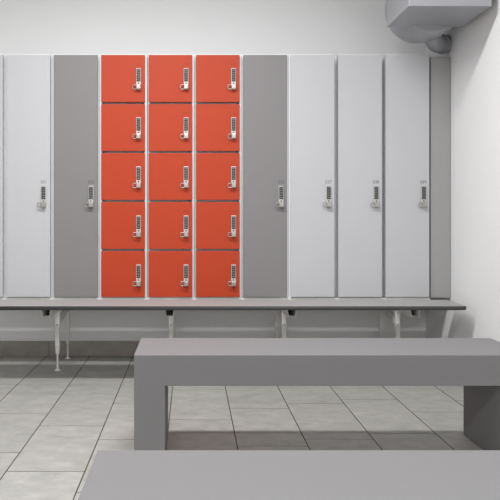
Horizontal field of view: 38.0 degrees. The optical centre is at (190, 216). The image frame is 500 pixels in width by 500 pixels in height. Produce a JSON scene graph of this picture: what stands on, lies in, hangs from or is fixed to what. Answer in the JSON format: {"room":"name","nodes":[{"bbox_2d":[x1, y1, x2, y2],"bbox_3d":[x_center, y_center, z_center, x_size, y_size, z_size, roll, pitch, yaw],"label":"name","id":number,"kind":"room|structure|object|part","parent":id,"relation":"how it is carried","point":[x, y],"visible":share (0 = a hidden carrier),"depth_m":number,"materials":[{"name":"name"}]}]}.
{"room":"changing room","nodes":[
{"label":"changing room","id":0,"kind":"room"},
{"bbox_2d":[0,0,425,340],"bbox_3d":[-0.881,-0.391,5.094,5.278,2.920,0.120,0,0,0],"label":"wall","id":1,"kind":"structure","parent":0,"point":[335,27],"depth_m":5.03,"materials":[{"name":"paint"}]},
{"bbox_2d":[0,341,139,355],"bbox_3d":[-0.886,0.917,5.029,5.025,0.104,0.010,0,0,0],"label":"baseboard","id":2,"kind":"structure","parent":1,"relation":"attached to","point":[7,348],"depth_m":5.02,"materials":[{"name":"tile"}]},
{"bbox_2d":[0,356,482,499],"bbox_3d":[-0.881,1.019,1.417,5.038,0.100,7.234,0,0,0],"label":"floor","id":3,"kind":"structure","parent":0,"point":[54,425],"depth_m":3.45,"materials":[{"name":"tile"}]},
{"bbox_2d":[0,297,465,370],"bbox_3d":[0.054,0.739,4.530,3.048,0.460,0.848,0,0,0],"label":"bench","id":4,"kind":"object","parent":3,"relation":"on","point":[283,307],"visible":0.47,"depth_m":4.24,"materials":[{"name":"grey laminate"}]},
{"bbox_2d":[0,54,4,297],"bbox_3d":[-1.320,-0.259,4.756,0.297,1.536,0.524,0,0,0],"label":"locker","id":5,"kind":"object","parent":4,"relation":"on","point":[2,57],"visible":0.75,"depth_m":4.53,"materials":[{"name":"white metal"}]},
{"bbox_3d":[-1.320,-0.258,4.537,0.275,1.520,0.019,0,0,0],"label":"door","id":6,"kind":"part","parent":5,"relation":"part of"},
{"bbox_2d":[5,54,52,297],"bbox_3d":[-1.022,-0.259,4.756,0.297,1.536,0.524,0,0,0],"label":"locker","id":7,"kind":"object","parent":4,"relation":"on","point":[28,77],"visible":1,"depth_m":4.53,"materials":[{"name":"white metal"}]},
{"bbox_3d":[-0.843,0.558,4.366,0.058,0.052,0.352,0,0,0],"label":"support arm","id":8,"kind":"part","parent":4,"relation":"part of","materials":[{"name":"white metal"}]},
{"bbox_3d":[-0.843,0.704,4.556,0.028,0.322,0.028,0,0,0],"label":"leg","id":9,"kind":"part","parent":4,"relation":"part of","materials":[{"name":"white metal"}]},
{"bbox_3d":[-0.843,0.704,4.934,0.028,0.322,0.028,0,0,0],"label":"leg","id":10,"kind":"part","parent":4,"relation":"part of","materials":[{"name":"white metal"}]},
{"bbox_2d":[53,54,99,297],"bbox_3d":[-0.725,-0.259,4.756,0.297,1.536,0.524,0,0,0],"label":"locker","id":11,"kind":"object","parent":4,"relation":"on","point":[76,77],"visible":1,"depth_m":4.53,"materials":[{"name":"grey metal"}]},
{"bbox_2d":[100,54,146,297],"bbox_3d":[-0.427,-0.259,4.756,0.297,1.536,0.524,0,0,0],"label":"locker","id":12,"kind":"object","parent":4,"relation":"on","point":[123,77],"visible":1,"depth_m":4.53,"materials":[{"name":"orange metal"}]},
{"bbox_3d":[-0.427,-0.870,4.537,0.275,0.296,0.019,0,0,0],"label":"door","id":13,"kind":"part","parent":12,"relation":"part of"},
{"bbox_3d":[-0.427,-0.562,4.537,0.275,0.295,0.019,0,0,0],"label":"door","id":14,"kind":"part","parent":12,"relation":"part of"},
{"bbox_3d":[-0.427,-0.254,4.537,0.275,0.295,0.019,0,0,0],"label":"door","id":15,"kind":"part","parent":12,"relation":"part of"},
{"bbox_3d":[-0.427,0.053,4.537,0.275,0.295,0.019,0,0,0],"label":"door","id":16,"kind":"part","parent":12,"relation":"part of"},
{"bbox_3d":[-0.427,0.358,4.537,0.275,0.289,0.019,0,0,0],"label":"door","id":17,"kind":"part","parent":12,"relation":"part of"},
{"bbox_3d":[-0.126,0.558,4.366,0.058,0.052,0.352,0,0,0],"label":"support arm","id":18,"kind":"part","parent":4,"relation":"part of","materials":[{"name":"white metal"}]},
{"bbox_2d":[147,54,193,297],"bbox_3d":[-0.129,-0.259,4.756,0.297,1.536,0.524,0,0,0],"label":"locker","id":19,"kind":"object","parent":4,"relation":"on","point":[170,77],"visible":1,"depth_m":4.53,"materials":[{"name":"orange metal"}]},
{"bbox_3d":[-0.129,-0.870,4.537,0.275,0.296,0.019,0,0,0],"label":"door","id":20,"kind":"part","parent":19,"relation":"part of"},
{"bbox_3d":[-0.129,-0.562,4.537,0.275,0.295,0.019,0,0,0],"label":"door","id":21,"kind":"part","parent":19,"relation":"part of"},
{"bbox_3d":[-0.129,-0.254,4.537,0.275,0.295,0.019,0,0,0],"label":"door","id":22,"kind":"part","parent":19,"relation":"part of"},
{"bbox_3d":[-0.129,0.053,4.537,0.275,0.295,0.019,0,0,0],"label":"door","id":23,"kind":"part","parent":19,"relation":"part of","materials":[{"name":"red metal"}]},
{"bbox_3d":[-0.129,0.358,4.537,0.275,0.289,0.019,0,0,0],"label":"door","id":24,"kind":"part","parent":19,"relation":"part of","materials":[{"name":"red metal"}]},
{"bbox_3d":[-0.126,0.704,4.556,0.028,0.322,0.028,0,0,0],"label":"leg","id":25,"kind":"part","parent":4,"relation":"part of","materials":[{"name":"white metal"}]},
{"bbox_3d":[-0.126,0.704,4.934,0.028,0.322,0.028,0,0,0],"label":"leg","id":26,"kind":"part","parent":4,"relation":"part of","materials":[{"name":"white metal"}]},
{"bbox_3d":[0.029,0.526,4.556,2.956,0.034,0.027,0,0,0],"label":"rail","id":27,"kind":"part","parent":4,"relation":"part of","materials":[{"name":"white metal"}]},
{"bbox_2d":[194,54,240,297],"bbox_3d":[0.169,-0.259,4.756,0.297,1.536,0.524,0,0,0],"label":"locker","id":28,"kind":"object","parent":4,"relation":"on","point":[217,77],"visible":1,"depth_m":4.53,"materials":[{"name":"orange metal"}]},
{"bbox_3d":[0.169,-0.870,4.537,0.275,0.296,0.019,0,0,0],"label":"door","id":29,"kind":"part","parent":28,"relation":"part of","materials":[{"name":"red metal"}]},
{"bbox_3d":[0.169,-0.562,4.537,0.275,0.295,0.019,0,0,0],"label":"door","id":30,"kind":"part","parent":28,"relation":"part of","materials":[{"name":"red metal"}]},
{"bbox_3d":[0.169,-0.254,4.537,0.275,0.295,0.019,0,0,0],"label":"door","id":31,"kind":"part","parent":28,"relation":"part of","materials":[{"name":"red metal"}]},
{"bbox_3d":[0.169,0.053,4.537,0.275,0.295,0.019,0,0,0],"label":"door","id":32,"kind":"part","parent":28,"relation":"part of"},
{"bbox_3d":[0.169,0.358,4.537,0.275,0.289,0.019,0,0,0],"label":"door","id":33,"kind":"part","parent":28,"relation":"part of","materials":[{"name":"red metal"}]},
{"bbox_2d":[241,54,287,297],"bbox_3d":[0.466,-0.259,4.756,0.297,1.536,0.524,0,0,0],"label":"locker","id":34,"kind":"object","parent":4,"relation":"on","point":[264,77],"visible":0.99,"depth_m":4.53,"materials":[{"name":"grey metal"}]},
{"bbox_3d":[0.587,0.704,4.934,0.028,0.322,0.028,0,0,0],"label":"leg","id":35,"kind":"part","parent":4,"relation":"part of","materials":[{"name":"white metal"}]},
{"bbox_3d":[0.587,0.704,4.556,0.028,0.322,0.028,0,0,0],"label":"leg","id":36,"kind":"part","parent":4,"relation":"part of","materials":[{"name":"white metal"}]},
{"bbox_3d":[0.587,0.558,4.366,0.058,0.052,0.352,0,0,0],"label":"support arm","id":37,"kind":"part","parent":4,"relation":"part of","materials":[{"name":"white metal"}]},
{"bbox_2d":[288,54,334,297],"bbox_3d":[0.764,-0.259,4.756,0.297,1.536,0.524,0,0,0],"label":"locker","id":38,"kind":"object","parent":4,"relation":"on","point":[311,77],"visible":1,"depth_m":4.53,"materials":[{"name":"white metal"}]},
{"bbox_2d":[335,54,381,297],"bbox_3d":[1.062,-0.259,4.756,0.297,1.536,0.524,0,0,0],"label":"locker","id":39,"kind":"object","parent":4,"relation":"on","point":[358,77],"visible":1,"depth_m":4.53,"materials":[{"name":"white metal"}]},
{"bbox_3d":[1.303,0.704,4.934,0.028,0.322,0.028,0,0,0],"label":"leg","id":40,"kind":"part","parent":4,"relation":"part of","materials":[{"name":"white metal"}]},
{"bbox_3d":[1.303,0.704,4.556,0.028,0.322,0.028,0,0,0],"label":"leg","id":41,"kind":"part","parent":4,"relation":"part of","materials":[{"name":"white metal"}]},
{"bbox_2d":[382,54,428,297],"bbox_3d":[1.360,-0.259,4.756,0.297,1.536,0.524,0,0,0],"label":"locker","id":42,"kind":"object","parent":4,"relation":"on","point":[405,77],"visible":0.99,"depth_m":4.53,"materials":[{"name":"white metal"}]},
{"bbox_3d":[1.303,0.558,4.366,0.058,0.052,0.352,0,0,0],"label":"support arm","id":43,"kind":"part","parent":4,"relation":"part of","materials":[{"name":"white metal"}]},
{"bbox_2d":[78,450,499,499],"bbox_3d":[0.560,0.754,1.470,1.552,0.430,0.396,0,0,0],"label":"bench","id":44,"kind":"object","parent":3,"relation":"on","point":[113,474],"visible":1,"depth_m":1.51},
{"bbox_2d":[134,338,499,449],"bbox_3d":[0.556,0.754,3.014,1.556,0.430,0.396,0,0,0],"label":"bench","id":45,"kind":"object","parent":3,"relation":"on","point":[473,364],"visible":0.94,"depth_m":2.82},
{"bbox_3d":[0.556,0.600,3.014,1.556,0.121,0.396,0,0,0],"label":"seat","id":46,"kind":"part","parent":45,"relation":"part of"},
{"bbox_2d":[426,0,499,341],"bbox_3d":[1.698,-0.391,1.417,0.120,2.920,7.234,0,0,0],"label":"wall","id":47,"kind":"structure","parent":0,"point":[474,52],"depth_m":4.17,"materials":[{"name":"paint"}]},
{"bbox_2d":[385,0,491,53],"bbox_3d":[1.413,-1.280,4.245,0.527,0.490,0.869,0,0,0],"label":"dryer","id":48,"kind":"object","parent":47,"relation":"attached to","point":[427,22],"visible":0.98,"depth_m":4.08,"materials":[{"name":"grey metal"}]},
{"bbox_2d":[429,57,449,297],"bbox_3d":[1.572,-0.251,4.695,0.124,1.518,0.304,0,0,0],"label":"filler panel","id":49,"kind":"object","parent":47,"relation":"attached to","point":[439,67],"visible":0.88,"depth_m":4.54,"materials":[{"name":"grey metal"}]}
]}

